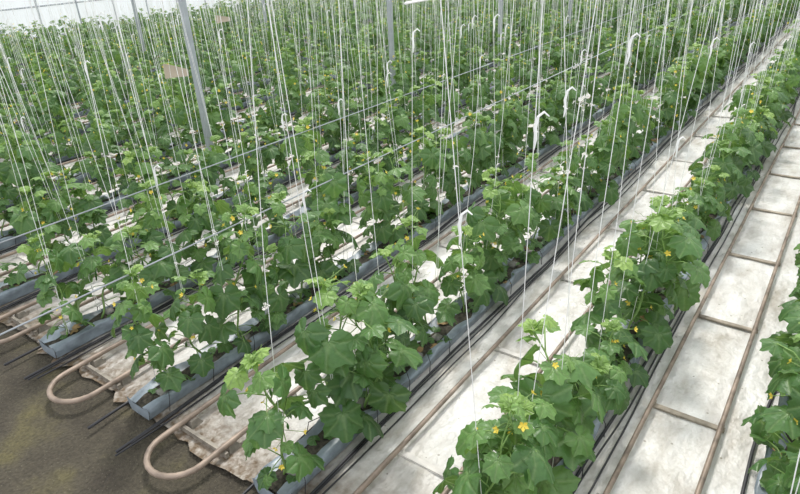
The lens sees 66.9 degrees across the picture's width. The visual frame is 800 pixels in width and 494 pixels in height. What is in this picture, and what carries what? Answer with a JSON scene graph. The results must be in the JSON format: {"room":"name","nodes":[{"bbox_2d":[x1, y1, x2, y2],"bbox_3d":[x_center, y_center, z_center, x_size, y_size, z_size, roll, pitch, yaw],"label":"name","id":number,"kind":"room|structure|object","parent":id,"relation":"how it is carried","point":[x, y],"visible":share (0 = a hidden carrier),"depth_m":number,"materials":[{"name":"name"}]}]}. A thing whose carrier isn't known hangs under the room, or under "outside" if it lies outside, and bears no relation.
{"room":"greenhouse","nodes":[
{"label":"greenhouse","id":0,"kind":"room"},
{"bbox_2d":[0,322,258,493],"bbox_3d":[2.257,-7.919,23.348,33.600,0.043,54.000,16,33,33],"label":"soil","id":1,"kind":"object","parent":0,"point":[47,447],"visible":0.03,"depth_m":5.03,"materials":[{"name":"brown soil"}]},
{"bbox_2d":[0,0,272,38],"bbox_3d":[-10.469,-13.601,30.828,0.080,4.500,50.240,16,33,33],"label":"frame","id":2,"kind":"object","parent":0,"point":[75,2],"depth_m":26.35,"materials":[{"name":"metal"}]},
{"bbox_2d":[0,0,285,47],"bbox_3d":[-10.490,-13.618,30.864,0.001,4.500,50.200,16,33,33],"label":"panel","id":3,"kind":"object","parent":2,"relation":"attached to","point":[23,20],"depth_m":26.43,"materials":[{"name":"white glass"}]},
{"bbox_2d":[0,2,799,493],"bbox_3d":[4.058,-9.146,25.521,31.600,0.036,44.845,16,33,33],"label":"floor","id":4,"kind":"structure","parent":0,"point":[669,454],"depth_m":5.96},
{"bbox_2d":[131,0,150,70],"bbox_3d":[-7.947,-7.259,18.045,0.220,4.530,0.180,16,33,33],"label":"steel post","id":5,"kind":"object","parent":4,"relation":"on","point":[132,1],"visible":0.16,"depth_m":18.30,"materials":[{"name":"grey metal"}]},
{"bbox_2d":[5,19,313,75],"bbox_3d":[-5.155,-11.428,30.661,0.625,0.193,43.500,16,33,33],"label":"trough","id":6,"kind":"object","parent":4,"relation":"on","point":[313,19],"visible":0.02,"depth_m":20.99,"materials":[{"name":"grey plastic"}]},
{"bbox_2d":[0,1,83,67],"label":"plants","id":7,"kind":"object","parent":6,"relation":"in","point":[54,41],"depth_m":21.16,"materials":[{"name":"green plant"}]},
{"bbox_2d":[103,1,136,46],"label":"plants","id":8,"kind":"object","parent":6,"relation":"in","point":[123,27],"depth_m":23.42,"materials":[{"name":"green plant"}]},
{"bbox_2d":[166,3,182,29],"label":"plants","id":9,"kind":"object","parent":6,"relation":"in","point":[179,19],"depth_m":25.10,"materials":[{"name":"green plant"}]},
{"bbox_2d":[187,1,222,27],"label":"plants","id":10,"kind":"object","parent":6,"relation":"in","point":[198,15],"depth_m":26.25,"materials":[{"name":"green plant"}]},
{"bbox_2d":[233,0,304,24],"label":"plants","id":11,"kind":"object","parent":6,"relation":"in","point":[244,9],"depth_m":28.42,"materials":[{"name":"green plant"}]},
{"bbox_2d":[1,19,371,94],"bbox_3d":[-2.574,-10.685,28.951,0.627,0.193,43.457,16,33,33],"label":"trough","id":12,"kind":"object","parent":4,"relation":"on","point":[70,77],"visible":0.02,"depth_m":20.89,"materials":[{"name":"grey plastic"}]},
{"bbox_2d":[0,18,37,82],"label":"plants","id":13,"kind":"object","parent":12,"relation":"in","point":[12,60],"depth_m":17.96,"materials":[{"name":"green plant"}]},
{"bbox_2d":[41,5,108,76],"label":"plants","id":14,"kind":"object","parent":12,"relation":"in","point":[85,50],"depth_m":19.23,"materials":[{"name":"green plant"}]},
{"bbox_2d":[127,26,141,49],"label":"plants","id":15,"kind":"object","parent":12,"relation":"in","point":[134,30],"depth_m":20.69,"materials":[{"name":"green plant"}]},
{"bbox_2d":[141,12,184,53],"label":"plants","id":16,"kind":"object","parent":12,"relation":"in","point":[148,36],"depth_m":21.40,"materials":[{"name":"green plant"}]},
{"bbox_2d":[189,0,264,45],"label":"plants","id":17,"kind":"object","parent":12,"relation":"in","point":[226,26],"depth_m":23.56,"materials":[{"name":"green plant"}]},
{"bbox_2d":[266,0,322,32],"label":"plants","id":18,"kind":"object","parent":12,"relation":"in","point":[297,11],"depth_m":26.30,"materials":[{"name":"green plant"}]},
{"bbox_2d":[326,0,356,18],"label":"plants","id":19,"kind":"object","parent":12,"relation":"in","point":[343,6],"depth_m":28.30,"materials":[{"name":"green plant"}]},
{"bbox_2d":[177,0,219,185],"bbox_3d":[-3.204,-3.032,9.280,0.220,4.530,0.180,16,33,33],"label":"steel post","id":20,"kind":"object","parent":4,"relation":"on","point":[182,4],"visible":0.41,"depth_m":9.42,"materials":[{"name":"grey metal"}]},
{"bbox_2d":[14,24,433,122],"bbox_3d":[0.614,-9.707,26.869,0.620,0.121,43.525,16,33,33],"label":"pipe rail","id":21,"kind":"object","parent":4,"relation":"on","point":[432,24],"visible":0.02,"depth_m":16.10,"materials":[{"name":"grey metal"}]},
{"bbox_2d":[0,8,455,100],"bbox_3d":[-1.314,-10.300,28.074,0.624,0.193,43.529,16,33,33],"label":"trough","id":22,"kind":"object","parent":4,"relation":"on","point":[305,40],"visible":0.03,"depth_m":19.76,"materials":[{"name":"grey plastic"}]},
{"bbox_2d":[16,29,58,88],"label":"plants","id":23,"kind":"object","parent":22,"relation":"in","point":[24,74],"depth_m":16.92,"materials":[{"name":"green plant"}]},
{"bbox_2d":[51,8,91,77],"label":"plants","id":24,"kind":"object","parent":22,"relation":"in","point":[71,60],"depth_m":17.68,"materials":[{"name":"green plant"}]},
{"bbox_2d":[84,11,148,74],"label":"plants","id":25,"kind":"object","parent":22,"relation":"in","point":[114,47],"depth_m":18.71,"materials":[{"name":"green plant"}]},
{"bbox_2d":[155,24,184,63],"label":"plants","id":26,"kind":"object","parent":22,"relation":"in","point":[166,37],"depth_m":19.98,"materials":[{"name":"green plant"}]},
{"bbox_2d":[191,0,234,55],"label":"plants","id":27,"kind":"object","parent":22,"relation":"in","point":[228,34],"depth_m":21.22,"materials":[{"name":"green plant"}]},
{"bbox_2d":[238,19,253,29],"label":"plants","id":28,"kind":"object","parent":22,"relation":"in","point":[244,25],"depth_m":22.38,"materials":[{"name":"green plant"}]},
{"bbox_2d":[259,4,309,39],"label":"plants","id":29,"kind":"object","parent":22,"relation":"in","point":[301,18],"depth_m":23.85,"materials":[{"name":"green plant"}]},
{"bbox_2d":[311,0,381,24],"label":"plants","id":30,"kind":"object","parent":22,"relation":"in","point":[318,9],"depth_m":26.14,"materials":[{"name":"green plant"}]},
{"bbox_2d":[0,36,462,158],"bbox_3d":[3.188,-8.963,25.157,0.620,0.121,43.525,16,33,33],"label":"pipe rail","id":31,"kind":"object","parent":4,"relation":"on","point":[462,36],"visible":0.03,"depth_m":15.81,"materials":[{"name":"metal"}]},
{"bbox_2d":[13,15,454,116],"bbox_3d":[-0.028,-9.923,27.208,0.615,0.193,43.546,16,33,33],"label":"trough","id":32,"kind":"object","parent":4,"relation":"on","point":[454,15],"visible":0.02,"depth_m":21.21,"materials":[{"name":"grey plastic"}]},
{"bbox_2d":[0,1,164,107],"label":"plants","id":33,"kind":"object","parent":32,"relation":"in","point":[18,80],"depth_m":16.23,"materials":[{"name":"green plant"}]},
{"bbox_2d":[228,10,256,56],"label":"plants","id":34,"kind":"object","parent":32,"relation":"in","point":[240,34],"depth_m":20.39,"materials":[{"name":"green plant"}]},
{"bbox_2d":[258,12,284,44],"label":"plants","id":35,"kind":"object","parent":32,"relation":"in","point":[278,25],"depth_m":21.64,"materials":[{"name":"green plant"}]},
{"bbox_2d":[314,0,386,31],"label":"plants","id":36,"kind":"object","parent":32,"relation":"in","point":[321,19],"depth_m":24.60,"materials":[{"name":"green plant"}]},
{"bbox_2d":[26,26,446,132],"bbox_3d":[1.901,-9.335,26.013,0.620,0.121,43.525,16,33,33],"label":"pipe rail","id":37,"kind":"object","parent":4,"relation":"on","point":[446,26],"visible":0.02,"depth_m":14.73,"materials":[{"name":"grey metal"}]},
{"bbox_2d":[9,9,511,129],"bbox_3d":[1.263,-9.560,26.369,0.654,0.193,43.511,16,33,33],"label":"trough","id":38,"kind":"object","parent":4,"relation":"on","point":[303,57],"visible":0.03,"depth_m":15.60,"materials":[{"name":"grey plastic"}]},
{"bbox_2d":[0,28,44,124],"label":"plants","id":39,"kind":"object","parent":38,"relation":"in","point":[15,96],"depth_m":13.79,"materials":[{"name":"green plant"}]},
{"bbox_2d":[26,0,93,108],"label":"plants","id":40,"kind":"object","parent":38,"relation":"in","point":[74,80],"depth_m":14.59,"materials":[{"name":"green plant"}]},
{"bbox_2d":[95,2,191,95],"label":"plants","id":41,"kind":"object","parent":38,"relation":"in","point":[118,59],"depth_m":15.98,"materials":[{"name":"green plant"}]},
{"bbox_2d":[195,0,386,75],"label":"plants","id":42,"kind":"object","parent":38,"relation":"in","point":[353,19],"depth_m":19.75,"materials":[{"name":"green plant"}]},
{"bbox_2d":[392,0,463,27],"label":"plants","id":43,"kind":"object","parent":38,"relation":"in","point":[423,3],"depth_m":25.56,"materials":[{"name":"green plant"}]},
{"bbox_2d":[261,0,268,30],"bbox_3d":[-4.961,-9.250,21.668,0.220,4.530,0.180,16,33,33],"label":"steel post","id":44,"kind":"object","parent":4,"relation":"on","point":[263,2],"visible":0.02,"depth_m":22.02,"materials":[{"name":"grey metal"}]},
{"bbox_2d":[22,17,508,145],"bbox_3d":[2.562,-9.188,25.513,0.618,0.193,43.554,16,33,33],"label":"trough","id":45,"kind":"object","parent":4,"relation":"on","point":[87,125],"visible":0.09,"depth_m":16.73,"materials":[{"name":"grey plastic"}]},
{"bbox_2d":[0,0,181,137],"label":"plants","id":46,"kind":"object","parent":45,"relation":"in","point":[93,77],"depth_m":13.35,"materials":[{"name":"green plant"}]},
{"bbox_2d":[197,0,370,94],"label":"plants","id":47,"kind":"object","parent":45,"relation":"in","point":[318,40],"depth_m":17.84,"materials":[{"name":"green plant"}]},
{"bbox_2d":[215,2,230,22],"bbox_3d":[-4.498,-6.360,15.004,0.351,1.518,0.043,-8,27,-10],"label":"card","id":48,"kind":"object","parent":47,"relation":"attached to","point":[223,18],"visible":0.84,"depth_m":15.31,"materials":[{"name":"beige paper"}]},
{"bbox_2d":[394,0,451,38],"label":"plants","id":49,"kind":"object","parent":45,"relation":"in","point":[406,16],"depth_m":23.02,"materials":[{"name":"green plant"}]},
{"bbox_2d":[0,28,558,228],"bbox_3d":[5.762,-8.218,23.444,0.620,0.121,43.525,16,33,33],"label":"pipe rail","id":50,"kind":"object","parent":4,"relation":"on","point":[156,162],"visible":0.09,"depth_m":11.36,"materials":[{"name":"metal"}]},
{"bbox_2d":[10,7,567,168],"bbox_3d":[3.858,-8.823,24.669,0.629,0.193,43.517,16,33,33],"label":"trough","id":51,"kind":"object","parent":4,"relation":"on","point":[265,97],"visible":0.11,"depth_m":14.99,"materials":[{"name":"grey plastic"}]},
{"bbox_2d":[0,0,85,161],"label":"plants","id":52,"kind":"object","parent":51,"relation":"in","point":[56,109],"depth_m":11.50,"materials":[{"name":"green plant"}]},
{"bbox_2d":[83,0,194,134],"label":"plants","id":53,"kind":"object","parent":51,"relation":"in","point":[99,101],"depth_m":12.67,"materials":[{"name":"green plant"}]},
{"bbox_2d":[198,0,302,106],"label":"plants","id":54,"kind":"object","parent":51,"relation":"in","point":[235,66],"depth_m":15.03,"materials":[{"name":"green plant"}]},
{"bbox_2d":[310,0,388,76],"label":"plants","id":55,"kind":"object","parent":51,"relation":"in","point":[372,41],"depth_m":17.87,"materials":[{"name":"green plant"}]},
{"bbox_2d":[393,0,498,51],"label":"plants","id":56,"kind":"object","parent":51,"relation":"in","point":[476,6],"depth_m":21.55,"materials":[{"name":"green plant"}]},
{"bbox_2d":[503,0,532,18],"label":"plants","id":57,"kind":"object","parent":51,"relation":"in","point":[510,3],"depth_m":25.24,"materials":[{"name":"green plant"}]},
{"bbox_2d":[0,51,593,344],"bbox_3d":[8.336,-7.473,21.732,0.620,0.121,43.525,16,33,33],"label":"pipe rail","id":58,"kind":"object","parent":4,"relation":"on","point":[19,312],"visible":0.19,"depth_m":6.82,"materials":[{"name":"metal"}]},
{"bbox_2d":[0,31,606,276],"bbox_3d":[7.049,-7.846,22.588,0.620,0.121,43.525,16,33,33],"label":"pipe rail","id":59,"kind":"object","parent":4,"relation":"on","point":[18,255],"visible":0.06,"depth_m":9.11,"materials":[{"name":"metal"}]},
{"bbox_2d":[0,0,609,183],"bbox_3d":[4.475,-8.590,24.300,0.620,0.121,43.525,16,33,33],"label":"pipe rail","id":60,"kind":"object","parent":4,"relation":"on","point":[113,155],"visible":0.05,"depth_m":13.24,"materials":[{"name":"grey metal"}]},
{"bbox_2d":[2,3,628,212],"bbox_3d":[5.147,-8.453,23.818,0.630,0.193,43.451,16,33,33],"label":"trough","id":61,"kind":"object","parent":4,"relation":"on","point":[79,176],"visible":0.06,"depth_m":12.01,"materials":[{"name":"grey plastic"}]},
{"bbox_2d":[0,0,202,198],"label":"plants","id":62,"kind":"object","parent":61,"relation":"in","point":[122,135],"depth_m":11.02,"materials":[{"name":"green plant"}]},
{"bbox_2d":[262,15,389,108],"label":"plants","id":63,"kind":"object","parent":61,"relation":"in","point":[286,65],"depth_m":14.68,"materials":[{"name":"green plant"}]},
{"bbox_2d":[393,0,442,61],"label":"plants","id":64,"kind":"object","parent":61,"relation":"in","point":[397,43],"depth_m":17.93,"materials":[{"name":"green plant"}]},
{"bbox_2d":[446,0,584,50],"label":"plants","id":65,"kind":"object","parent":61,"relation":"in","point":[548,6],"depth_m":22.24,"materials":[{"name":"green plant"}]},
{"bbox_2d":[0,2,659,253],"bbox_3d":[6.415,-8.069,22.940,0.609,0.193,43.513,16,33,33],"label":"trough","id":66,"kind":"object","parent":4,"relation":"on","point":[10,233],"visible":0.12,"depth_m":9.74,"materials":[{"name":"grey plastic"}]},
{"bbox_2d":[0,2,70,235],"label":"plants","id":67,"kind":"object","parent":66,"relation":"in","point":[7,175],"depth_m":8.43,"materials":[{"name":"green plant"}]},
{"bbox_2d":[62,0,205,209],"label":"plants","id":68,"kind":"object","parent":66,"relation":"in","point":[179,117],"depth_m":9.70,"materials":[{"name":"green plant"}]},
{"bbox_2d":[162,2,188,78],"bbox_3d":[-3.870,-3.707,10.038,0.452,1.796,0.050,2,27,10],"label":"card","id":69,"kind":"object","parent":68,"relation":"hanging from","point":[172,70],"visible":0.86,"depth_m":10.40,"materials":[{"name":"beige paper"}]},
{"bbox_2d":[203,1,389,151],"label":"plants","id":70,"kind":"object","parent":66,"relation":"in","point":[214,115],"depth_m":12.18,"materials":[{"name":"green plant"}]},
{"bbox_2d":[394,0,611,87],"label":"plants","id":71,"kind":"object","parent":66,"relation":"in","point":[424,62],"depth_m":17.58,"materials":[{"name":"green plant"}]},
{"bbox_2d":[0,8,684,312],"bbox_3d":[7.733,-7.710,22.108,0.648,0.193,43.501,16,33,33],"label":"trough","id":72,"kind":"object","parent":4,"relation":"on","point":[8,293],"visible":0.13,"depth_m":8.19,"materials":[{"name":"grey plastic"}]},
{"bbox_2d":[0,0,294,285],"label":"plants","id":73,"kind":"object","parent":72,"relation":"in","point":[21,221],"depth_m":8.00,"materials":[{"name":"green plant"}]},
{"bbox_2d":[294,0,668,170],"label":"plants","id":74,"kind":"object","parent":72,"relation":"in","point":[333,130],"depth_m":13.42,"materials":[{"name":"green plant"}]},
{"bbox_2d":[4,10,707,379],"bbox_3d":[9.006,-7.334,21.245,0.634,0.193,43.460,16,33,33],"label":"trough","id":75,"kind":"object","parent":4,"relation":"on","point":[79,334],"visible":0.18,"depth_m":6.58,"materials":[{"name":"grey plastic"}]},
{"bbox_2d":[0,0,289,338],"label":"plants","id":76,"kind":"object","parent":75,"relation":"in","point":[197,222],"depth_m":6.55,"materials":[{"name":"green plant"}]},
{"bbox_2d":[280,0,710,206],"label":"plants","id":77,"kind":"object","parent":75,"relation":"in","point":[426,104],"depth_m":11.12,"materials":[{"name":"green plant"}]},
{"bbox_2d":[0,0,663,243],"bbox_3d":[7.761,-7.633,19.321,0.014,0.012,47.500,16,33,33],"label":"wire","id":78,"kind":"object","parent":77,"relation":"attached to","point":[663,0],"visible":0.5,"depth_m":7.32,"materials":[{"name":"metal"}]},
{"bbox_2d":[47,46,669,404],"bbox_3d":[9.623,-7.101,20.875,0.620,0.121,43.525,16,33,33],"label":"pipe rail","id":79,"kind":"object","parent":4,"relation":"on","point":[95,361],"visible":0.23,"depth_m":5.80,"materials":[{"name":"metal"}]},
{"bbox_2d":[386,0,396,106],"bbox_3d":[-0.217,-5.023,12.903,0.220,4.530,0.180,16,33,33],"label":"steel post","id":80,"kind":"object","parent":4,"relation":"on","point":[388,2],"visible":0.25,"depth_m":13.12,"materials":[{"name":"grey metal"}]},
{"bbox_2d":[87,3,765,456],"bbox_3d":[10.287,-6.959,20.384,0.613,0.193,43.545,16,33,33],"label":"trough","id":81,"kind":"object","parent":4,"relation":"on","point":[151,397],"visible":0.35,"depth_m":6.52,"materials":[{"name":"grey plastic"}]},
{"bbox_2d":[72,0,766,391],"bbox_3d":[10.222,-8.439,19.707,1.193,3.398,43.441,16,33,33],"label":"plants","id":82,"kind":"object","parent":81,"relation":"in","point":[214,299],"visible":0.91,"depth_m":6.95,"materials":[{"name":"green plant"}]},
{"bbox_2d":[0,1,712,335],"bbox_3d":[9.047,-7.261,18.465,0.014,0.012,47.500,16,33,33],"label":"wire","id":83,"kind":"object","parent":82,"relation":"attached to","point":[73,300],"visible":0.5,"depth_m":5.57,"materials":[{"name":"metal"}]},
{"bbox_2d":[143,11,762,479],"bbox_3d":[10.849,-6.747,20.060,0.620,0.121,43.525,16,33,33],"label":"pipe rail","id":84,"kind":"object","parent":4,"relation":"on","point":[191,421],"visible":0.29,"depth_m":5.00,"materials":[{"name":"metal"}]},
{"bbox_2d":[497,0,502,67],"bbox_3d":[2.769,-7.014,16.526,0.220,4.530,0.180,16,33,33],"label":"steel post","id":85,"kind":"object","parent":4,"relation":"on","point":[500,1],"visible":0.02,"depth_m":16.86,"materials":[{"name":"grey metal"}]},
{"bbox_2d":[242,11,797,493],"bbox_3d":[11.597,-6.577,19.506,0.623,0.193,43.551,16,33,33],"label":"trough","id":86,"kind":"object","parent":4,"relation":"on","point":[444,335],"visible":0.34,"depth_m":5.96,"materials":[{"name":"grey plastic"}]},
{"bbox_2d":[217,0,799,490],"bbox_3d":[11.551,-8.060,18.819,1.113,3.385,43.440,16,33,33],"label":"plants","id":87,"kind":"object","parent":86,"relation":"in","point":[348,373],"visible":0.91,"depth_m":5.61,"materials":[{"name":"green plant"}]},
{"bbox_2d":[567,0,572,23],"bbox_3d":[5.756,-9.005,20.149,0.220,4.530,0.180,16,33,33],"label":"steel post","id":88,"kind":"object","parent":4,"relation":"on","point":[570,1],"visible":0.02,"depth_m":20.61,"materials":[{"name":"grey metal"}]},
{"bbox_2d":[352,23,799,493],"bbox_3d":[12.217,-6.351,19.149,0.620,0.121,43.525,16,33,33],"label":"pipe rail","id":89,"kind":"object","parent":4,"relation":"on","point":[399,449],"visible":0.54,"depth_m":5.79,"materials":[{"name":"metal"}]},
{"bbox_2d":[548,87,799,493],"bbox_3d":[12.882,-6.212,18.665,0.624,0.193,43.516,16,33,33],"label":"trough","id":90,"kind":"object","parent":4,"relation":"on","point":[629,357],"visible":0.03,"depth_m":5.65,"materials":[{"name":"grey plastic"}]},
{"bbox_2d":[404,0,799,493],"bbox_3d":[12.823,-7.685,17.977,1.199,3.402,43.439,16,32,32],"label":"plants","id":91,"kind":"object","parent":90,"relation":"in","point":[562,403],"visible":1,"depth_m":4.91,"materials":[{"name":"green plant"}]},
{"bbox_2d":[603,109,799,493],"bbox_3d":[13.399,-6.009,18.363,0.620,0.121,43.525,16,33,33],"label":"pipe rail","id":92,"kind":"object","parent":4,"relation":"on","point":[719,429],"visible":1,"depth_m":5.47,"materials":[{"name":"metal"}]},
{"bbox_2d":[740,391,799,493],"bbox_3d":[14.035,-5.879,17.899,0.609,0.193,43.500,16,33,33],"label":"trough","id":93,"kind":"object","parent":4,"relation":"on","point":[759,488],"visible":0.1,"depth_m":4.44,"materials":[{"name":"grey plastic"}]},
{"bbox_2d":[741,243,799,493],"bbox_3d":[13.946,-7.379,17.220,1.040,3.359,43.441,16,33,33],"label":"plants","id":94,"kind":"object","parent":93,"relation":"in","point":[782,475],"visible":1,"depth_m":3.94,"materials":[{"name":"green plant"}]},
{"bbox_3d":[-3.859,-11.062,29.817,0.619,0.193,43.501,16,33,33],"label":"trough","id":95,"kind":"object","parent":4,"relation":"on","visible":0},
{"bbox_2d":[0,26,32,75],"label":"plants","id":96,"kind":"object","parent":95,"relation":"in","point":[12,54],"depth_m":19.16,"materials":[{"name":"green plant"}]},
{"bbox_2d":[45,0,130,66],"label":"plants","id":97,"kind":"object","parent":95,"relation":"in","point":[66,42],"depth_m":20.82,"materials":[{"name":"green plant"}]},
{"bbox_2d":[145,4,182,48],"label":"plants","id":98,"kind":"object","parent":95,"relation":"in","point":[150,22],"depth_m":22.93,"materials":[{"name":"green plant"}]},
{"bbox_2d":[190,0,213,31],"label":"plants","id":99,"kind":"object","parent":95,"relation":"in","point":[203,17],"depth_m":24.53,"materials":[{"name":"green plant"}]},
{"bbox_2d":[237,4,255,31],"label":"plants","id":100,"kind":"object","parent":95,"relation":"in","point":[246,13],"depth_m":26.28,"materials":[{"name":"green plant"}]},
{"bbox_2d":[257,5,293,26],"label":"plants","id":101,"kind":"object","parent":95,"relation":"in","point":[289,16],"depth_m":27.80,"materials":[{"name":"green plant"}]},
{"bbox_2d":[298,0,339,22],"label":"plants","id":102,"kind":"object","parent":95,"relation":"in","point":[327,1],"depth_m":29.22,"materials":[{"name":"green plant"}]},
{"bbox_3d":[-6.464,-11.786,31.493,0.625,0.193,43.541,16,33,33],"label":"trough","id":103,"kind":"object","parent":4,"relation":"on","visible":0},
{"bbox_2d":[1,0,58,57],"label":"plants","id":104,"kind":"object","parent":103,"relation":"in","point":[43,28],"depth_m":22.64,"materials":[{"name":"green plant"}]},
{"bbox_2d":[59,8,110,46],"label":"plants","id":105,"kind":"object","parent":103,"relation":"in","point":[85,29],"depth_m":23.86,"materials":[{"name":"green plant"}]},
{"bbox_2d":[115,0,179,36],"label":"plants","id":106,"kind":"object","parent":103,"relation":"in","point":[156,16],"depth_m":25.86,"materials":[{"name":"green plant"}]},
{"bbox_2d":[210,0,262,17],"label":"plants","id":107,"kind":"object","parent":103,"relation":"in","point":[244,2],"depth_m":29.34,"materials":[{"name":"green plant"}]},
{"bbox_2d":[265,0,303,8],"label":"plants","id":108,"kind":"object","parent":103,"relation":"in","point":[280,0],"depth_m":31.75,"materials":[{"name":"green plant"}]},
{"bbox_3d":[-7.750,-12.158,32.348,0.620,0.193,43.542,16,33,33],"label":"trough","id":109,"kind":"object","parent":4,"relation":"on","visible":0},
{"bbox_2d":[0,13,13,44],"label":"plants","id":110,"kind":"object","parent":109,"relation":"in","point":[3,31],"depth_m":23.02,"materials":[{"name":"green plant"}]},
{"bbox_2d":[15,9,43,47],"label":"plants","id":111,"kind":"object","parent":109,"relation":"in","point":[23,26],"depth_m":23.81,"materials":[{"name":"green plant"}]},
{"bbox_2d":[46,1,84,44],"label":"plants","id":112,"kind":"object","parent":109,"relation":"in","point":[60,21],"depth_m":24.51,"materials":[{"name":"green plant"}]},
{"bbox_2d":[81,0,128,32],"label":"plants","id":113,"kind":"object","parent":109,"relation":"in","point":[84,23],"depth_m":26.05,"materials":[{"name":"green plant"}]},
{"bbox_2d":[132,7,147,29],"label":"plants","id":114,"kind":"object","parent":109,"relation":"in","point":[139,14],"depth_m":27.36,"materials":[{"name":"green plant"}]},
{"bbox_2d":[153,2,175,21],"label":"plants","id":115,"kind":"object","parent":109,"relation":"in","point":[165,11],"depth_m":28.12,"materials":[{"name":"green plant"}]},
{"bbox_2d":[188,3,199,19],"label":"plants","id":116,"kind":"object","parent":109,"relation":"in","point":[197,10],"depth_m":29.26,"materials":[{"name":"green plant"}]},
{"bbox_2d":[212,0,235,7],"label":"plants","id":117,"kind":"object","parent":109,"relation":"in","point":[225,6],"depth_m":30.74,"materials":[{"name":"green plant"}]},
{"bbox_2d":[258,0,279,6],"label":"plants","id":118,"kind":"object","parent":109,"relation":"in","point":[258,0],"depth_m":32.58,"materials":[{"name":"green plant"}]}
]}

